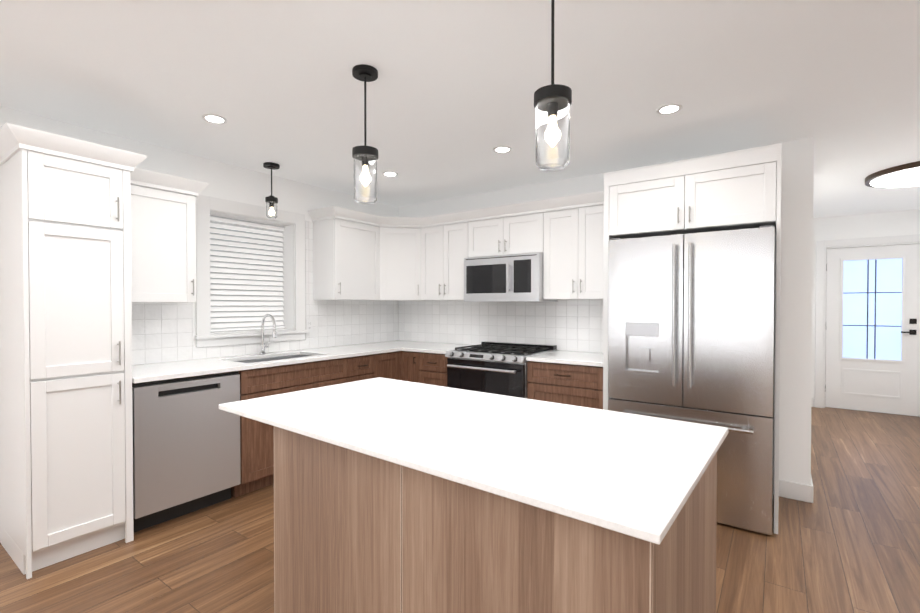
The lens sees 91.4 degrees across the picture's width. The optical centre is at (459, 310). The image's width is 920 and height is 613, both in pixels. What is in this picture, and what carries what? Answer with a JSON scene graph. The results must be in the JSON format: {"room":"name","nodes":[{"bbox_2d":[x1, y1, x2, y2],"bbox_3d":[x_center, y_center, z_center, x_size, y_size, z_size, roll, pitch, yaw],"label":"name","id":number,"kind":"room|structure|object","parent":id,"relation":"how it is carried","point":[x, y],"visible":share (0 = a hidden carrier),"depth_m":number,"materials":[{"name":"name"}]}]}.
{"room":"kitchen","nodes":[
{"label":"kitchen","id":0,"kind":"room"},
{"bbox_2d":[0,106,397,364],"bbox_3d":[-2.942,0.078,2.250,0.270,2.440,7.650,1,1,35],"label":"wall","id":1,"kind":"structure","parent":0,"point":[235,183],"depth_m":3.51,"materials":[{"name":"white paint"}]},
{"bbox_2d":[130,167,208,302],"bbox_3d":[-2.020,-0.460,2.967,0.377,0.817,0.536,1,1,35],"label":"upper cabinet","id":2,"kind":"object","parent":1,"relation":"attached to","point":[163,245],"visible":0.62,"depth_m":2.90,"materials":[{"name":"white wood"}]},
{"bbox_2d":[195,194,307,346],"bbox_3d":[-1.798,-0.299,3.810,0.310,1.145,0.965,1,1,35],"label":"window","id":3,"kind":"structure","parent":1,"relation":"in","point":[294,312],"depth_m":3.74,"materials":[{"name":"white paint"}]},
{"bbox_2d":[210,215,284,330],"bbox_3d":[-1.838,-0.298,3.838,0.050,0.930,0.723,1,1,35],"label":"window blind","id":4,"kind":"object","parent":3,"relation":"attached to","point":[253,301],"visible":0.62,"depth_m":3.83,"materials":[{"name":"white plastic"}]},
{"bbox_2d":[132,220,398,364],"bbox_3d":[-1.520,-0.232,4.011,0.008,1.185,2.810,1,1,35],"label":"wall tile","id":5,"kind":"structure","parent":1,"relation":"attached to","point":[162,332],"depth_m":4.09,"materials":[{"name":"white tile"}]},
{"bbox_2d":[306,319,312,331],"bbox_3d":[-1.399,0.144,4.173,0.007,0.114,0.070,1,1,35],"label":"electrical outlet","id":6,"kind":"object","parent":5,"relation":"attached to","point":[309,325],"visible":0.98,"depth_m":4.17,"materials":[{"name":"white plastic"}]},
{"bbox_2d":[311,207,378,300],"bbox_3d":[-1.053,-0.509,4.347,0.357,0.822,0.608,1,1,35],"label":"upper cabinet","id":7,"kind":"object","parent":1,"relation":"attached to","point":[357,255],"depth_m":4.16,"materials":[{"name":"white wood"}]},
{"bbox_2d":[0,407,919,612],"bbox_3d":[1.152,1.337,1.556,7.770,0.060,11.230,1,1,35],"label":"floor","id":8,"kind":"structure","parent":0,"point":[847,540],"depth_m":2.37,"materials":[{"name":"brown wood"}]},
{"bbox_2d":[0,122,146,578],"bbox_3d":[-2.184,0.215,2.490,0.672,2.159,0.563,1,1,35],"label":"pantry","id":9,"kind":"object","parent":8,"relation":"on","point":[66,450],"visible":1,"depth_m":2.31,"materials":[{"name":"white wood"}]},
{"bbox_2d":[132,371,240,532],"bbox_3d":[-1.897,0.850,2.945,0.602,0.878,0.606,1,1,35],"label":"dishwasher","id":10,"kind":"object","parent":8,"relation":"on","point":[186,445],"visible":0.77,"depth_m":2.74,"materials":[{"name":"silver metal"}]},
{"bbox_2d":[231,375,341,497],"bbox_3d":[-1.459,0.952,3.575,0.609,0.660,0.910,1,1,35],"label":"base cabinet","id":11,"kind":"object","parent":8,"relation":"on","point":[256,455],"depth_m":3.15,"materials":[{"name":"brown wood"}]},
{"bbox_2d":[295,353,382,382],"bbox_3d":[-1.106,0.833,4.071,0.609,0.884,0.428,1,1,35],"label":"base cabinet","id":12,"kind":"object","parent":8,"relation":"on","point":[357,368],"depth_m":3.74,"materials":[{"name":"brown wood"}]},
{"bbox_2d":[132,340,435,382],"bbox_3d":[-1.258,0.378,3.832,0.635,0.030,2.810,1,1,35],"label":"countertop","id":13,"kind":"structure","parent":12,"relation":"on","point":[165,371],"depth_m":3.25,"materials":[{"name":"white stone"}]},
{"bbox_2d":[259,314,276,353],"bbox_3d":[-1.558,0.196,3.693,0.216,0.336,0.097,1,1,35],"label":"faucet","id":14,"kind":"object","parent":13,"relation":"on","point":[263,346],"visible":1,"depth_m":3.71,"materials":[{"name":"silver metal"}]},
{"bbox_2d":[236,355,307,362],"bbox_3d":[-1.449,0.497,3.557,0.424,0.199,0.724,1,1,35],"label":"sink","id":15,"kind":"object","parent":13,"relation":"in","point":[270,359],"visible":0.04,"depth_m":3.74,"materials":[{"name":"silver metal"}]},
{"bbox_2d":[383,352,394,378],"bbox_3d":[-0.906,0.830,4.353,0.609,0.884,0.380,1,1,35],"label":"base cabinet","id":16,"kind":"object","parent":8,"relation":"on","point":[388,358],"depth_m":4.18,"materials":[{"name":"brown wood"}]},
{"bbox_2d":[403,351,418,382],"bbox_3d":[-0.309,0.828,4.499,0.236,0.884,0.631,1,1,35],"label":"base cabinet","id":17,"kind":"object","parent":8,"relation":"on","point":[410,359],"depth_m":4.25,"materials":[{"name":"brown wood"}]},
{"bbox_2d":[419,352,448,386],"bbox_3d":[-0.083,0.830,4.351,0.398,0.884,0.610,1,1,35],"label":"base cabinet","id":18,"kind":"object","parent":8,"relation":"on","point":[432,366],"depth_m":4.09,"materials":[{"name":"brown wood"}]},
{"bbox_2d":[404,343,470,353],"bbox_3d":[-0.145,0.372,4.377,0.540,0.030,0.634,1,1,35],"label":"countertop","id":19,"kind":"structure","parent":18,"relation":"on","point":[438,348],"depth_m":4.30,"materials":[{"name":"white stone"}]},
{"bbox_2d":[274,426,716,612],"bbox_3d":[0.074,0.855,1.520,1.290,0.903,0.760,1,1,38],"label":"kitchen island","id":20,"kind":"object","parent":8,"relation":"on","point":[356,532],"visible":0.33,"depth_m":1.16,"materials":[{"name":"brown wood"}]},
{"bbox_2d":[219,377,728,544],"bbox_3d":[-0.048,0.391,1.635,1.670,0.020,0.860,1,1,38],"label":"island countertop","id":21,"kind":"structure","parent":20,"relation":"on","point":[636,476],"depth_m":1.31,"materials":[{"name":"white stone"}]},
{"bbox_2d":[445,341,556,398],"bbox_3d":[0.357,0.796,3.964,0.754,0.962,0.702,1,1,35],"label":"range","id":22,"kind":"object","parent":8,"relation":"on","point":[499,368],"visible":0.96,"depth_m":3.73,"materials":[{"name":"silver metal"}]},
{"bbox_2d":[527,361,602,409],"bbox_3d":[0.941,0.839,3.603,0.605,0.884,0.645,1,1,35],"label":"base cabinet","id":23,"kind":"object","parent":8,"relation":"on","point":[576,385],"visible":0.38,"depth_m":3.36,"materials":[{"name":"brown wood"}]},
{"bbox_2d":[526,350,602,366],"bbox_3d":[0.946,0.381,3.604,0.606,0.030,0.632,1,1,35],"label":"countertop","id":24,"kind":"structure","parent":23,"relation":"on","point":[578,358],"depth_m":3.49,"materials":[{"name":"white stone"}]},
{"bbox_2d":[608,225,774,535],"bbox_3d":[1.572,0.399,3.058,0.925,1.777,0.756,1,1,35],"label":"fridge","id":25,"kind":"object","parent":8,"relation":"on","point":[691,327],"visible":0.85,"depth_m":2.71,"materials":[{"name":"silver metal"}]},
{"bbox_2d":[603,144,781,533],"bbox_3d":[1.596,0.166,3.115,1.014,2.242,0.669,1,1,35],"label":"tall cabinet","id":26,"kind":"object","parent":8,"relation":"on","point":[733,190],"visible":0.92,"depth_m":2.81,"materials":[{"name":"white wood"}]},
{"bbox_2d":[0,0,919,217],"bbox_3d":[1.152,-1.163,1.525,7.770,0.060,11.230,1,1,35],"label":"ceiling","id":27,"kind":"structure","parent":0,"point":[453,88],"depth_m":2.25,"materials":[{"name":"white paint"}]},
{"bbox_2d":[202,114,226,123],"bbox_3d":[-1.471,-1.145,2.693,0.136,0.004,0.136,1,1,35],"label":"recessed light","id":28,"kind":"object","parent":27,"relation":"in","point":[213,118],"visible":1,"depth_m":2.69,"materials":[{"name":"white paint"}]},
{"bbox_2d":[263,162,279,218],"bbox_3d":[-1.498,-0.946,3.574,0.120,0.425,0.120,1,1,35],"label":"light","id":29,"kind":"object","parent":27,"relation":"hanging from","point":[271,201],"visible":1,"depth_m":3.54,"materials":[{"name":"clear glass"}]},
{"bbox_2d":[352,64,377,203],"bbox_3d":[-0.452,-0.828,2.146,0.122,0.625,0.122,1,1,35],"label":"pendant light","id":30,"kind":"object","parent":27,"relation":"hanging from","point":[365,157],"visible":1,"depth_m":2.10,"materials":[{"name":"clear glass"}]},
{"bbox_2d":[382,171,397,176],"bbox_3d":[-0.595,-1.159,3.825,0.136,0.004,0.136,1,1,35],"label":"recessed light","id":31,"kind":"object","parent":27,"relation":"in","point":[390,173],"visible":1,"depth_m":3.81,"materials":[{"name":"white paint"}]},
{"bbox_2d":[493,146,511,152],"bbox_3d":[0.303,-1.152,3.225,0.136,0.004,0.136,1,1,35],"label":"recessed light","id":32,"kind":"object","parent":27,"relation":"in","point":[502,149],"visible":1,"depth_m":3.22,"materials":[{"name":"white paint"}]},
{"bbox_2d":[534,0,571,170],"bbox_3d":[0.302,-0.799,1.464,0.122,0.665,0.122,1,1,35],"label":"pendant light","id":33,"kind":"object","parent":27,"relation":"hanging from","point":[552,102],"visible":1,"depth_m":1.42,"materials":[{"name":"clear glass"}]},
{"bbox_2d":[656,104,682,114],"bbox_3d":[1.192,-1.144,2.558,0.136,0.004,0.136,1,1,35],"label":"recessed light","id":34,"kind":"object","parent":27,"relation":"in","point":[668,109],"visible":1,"depth_m":2.56,"materials":[{"name":"white paint"}]},
{"bbox_2d":[865,161,919,187],"bbox_3d":[3.914,-1.137,3.717,0.840,0.046,0.840,1,1,35],"label":"flush ceiling light","id":35,"kind":"object","parent":27,"relation":"attached to","point":[905,175],"visible":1,"depth_m":3.79,"materials":[{"name":"white glass"}]},
{"bbox_2d":[398,137,813,494],"bbox_3d":[0.867,0.054,4.146,3.750,2.440,0.150,1,1,35],"label":"wall","id":36,"kind":"structure","parent":0,"point":[797,192],"depth_m":3.06,"materials":[{"name":"white paint"}]},
{"bbox_2d":[379,216,442,300],"bbox_3d":[-0.626,-0.513,4.689,0.659,0.822,0.659,1,1,35],"label":"upper cabinet","id":37,"kind":"object","parent":36,"relation":"attached to","point":[402,240],"depth_m":4.51,"materials":[{"name":"white wood"}]},
{"bbox_2d":[427,223,442,262],"bbox_3d":[-0.187,-0.665,4.588,0.289,0.343,0.315,1,1,35],"label":"upper cabinet","id":38,"kind":"object","parent":36,"relation":"attached to","point":[434,230],"depth_m":4.44,"materials":[{"name":"white wood"}]},
{"bbox_2d":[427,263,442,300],"bbox_3d":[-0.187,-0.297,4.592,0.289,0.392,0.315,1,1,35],"label":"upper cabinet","id":39,"kind":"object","parent":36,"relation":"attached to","point":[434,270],"depth_m":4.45,"materials":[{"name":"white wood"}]},
{"bbox_2d":[443,259,463,299],"bbox_3d":[0.048,-0.295,4.425,0.289,0.392,0.315,1,1,35],"label":"upper cabinet","id":40,"kind":"object","parent":36,"relation":"attached to","point":[453,270],"depth_m":4.32,"materials":[{"name":"white wood"}]},
{"bbox_2d":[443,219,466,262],"bbox_3d":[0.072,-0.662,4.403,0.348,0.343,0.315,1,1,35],"label":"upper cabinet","id":41,"kind":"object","parent":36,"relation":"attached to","point":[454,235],"depth_m":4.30,"materials":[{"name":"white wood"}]},
{"bbox_2d":[399,299,602,352],"bbox_3d":[0.339,0.083,4.424,2.552,0.545,0.008,1,1,35],"label":"wall tile","id":42,"kind":"structure","parent":36,"relation":"attached to","point":[570,325],"depth_m":4.34,"materials":[{"name":"white tile"}]},
{"bbox_2d":[467,211,534,257],"bbox_3d":[0.478,-0.659,4.116,0.764,0.343,0.315,1,1,35],"label":"upper cabinet","id":43,"kind":"object","parent":36,"relation":"attached to","point":[498,235],"depth_m":3.99,"materials":[{"name":"white wood"}]},
{"bbox_2d":[464,253,557,301],"bbox_3d":[0.443,-0.278,4.071,0.756,0.403,0.432,1,1,35],"label":"microwave","id":44,"kind":"object","parent":43,"relation":"attached to","point":[511,278],"visible":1,"depth_m":3.90,"materials":[{"name":"silver metal"}]},
{"bbox_2d":[543,251,603,299],"bbox_3d":[1.036,-0.286,3.725,0.604,0.392,0.315,1,1,35],"label":"upper cabinet","id":45,"kind":"object","parent":36,"relation":"attached to","point":[568,275],"depth_m":3.62,"materials":[{"name":"white wood"}]},
{"bbox_2d":[805,477,812,502],"bbox_3d":[3.390,1.213,4.465,0.020,0.115,3.594,1,1,35],"label":"baseboard","id":46,"kind":"structure","parent":36,"relation":"attached to","point":[809,488],"depth_m":3.01,"materials":[{"name":"white paint"}]},
{"bbox_2d":[812,209,919,406],"bbox_3d":[5.099,0.037,5.533,1.550,2.440,0.150,1,1,35],"label":"wall","id":47,"kind":"structure","parent":0,"point":[894,223],"depth_m":5.56,"materials":[{"name":"white paint"}]},
{"bbox_2d":[815,234,919,407],"bbox_3d":[5.070,0.185,5.544,1.082,2.145,0.167,1,1,35],"label":"door frame","id":48,"kind":"structure","parent":47,"relation":"attached to","point":[823,246],"depth_m":5.75,"materials":[{"name":"white paint"}]},
{"bbox_2d":[825,244,919,416],"bbox_3d":[5.039,0.233,5.502,0.868,2.025,0.102,1,1,35],"label":"entry door","id":49,"kind":"structure","parent":47,"relation":"in","point":[872,360],"depth_m":5.50,"materials":[{"name":"white paint"}]}
]}

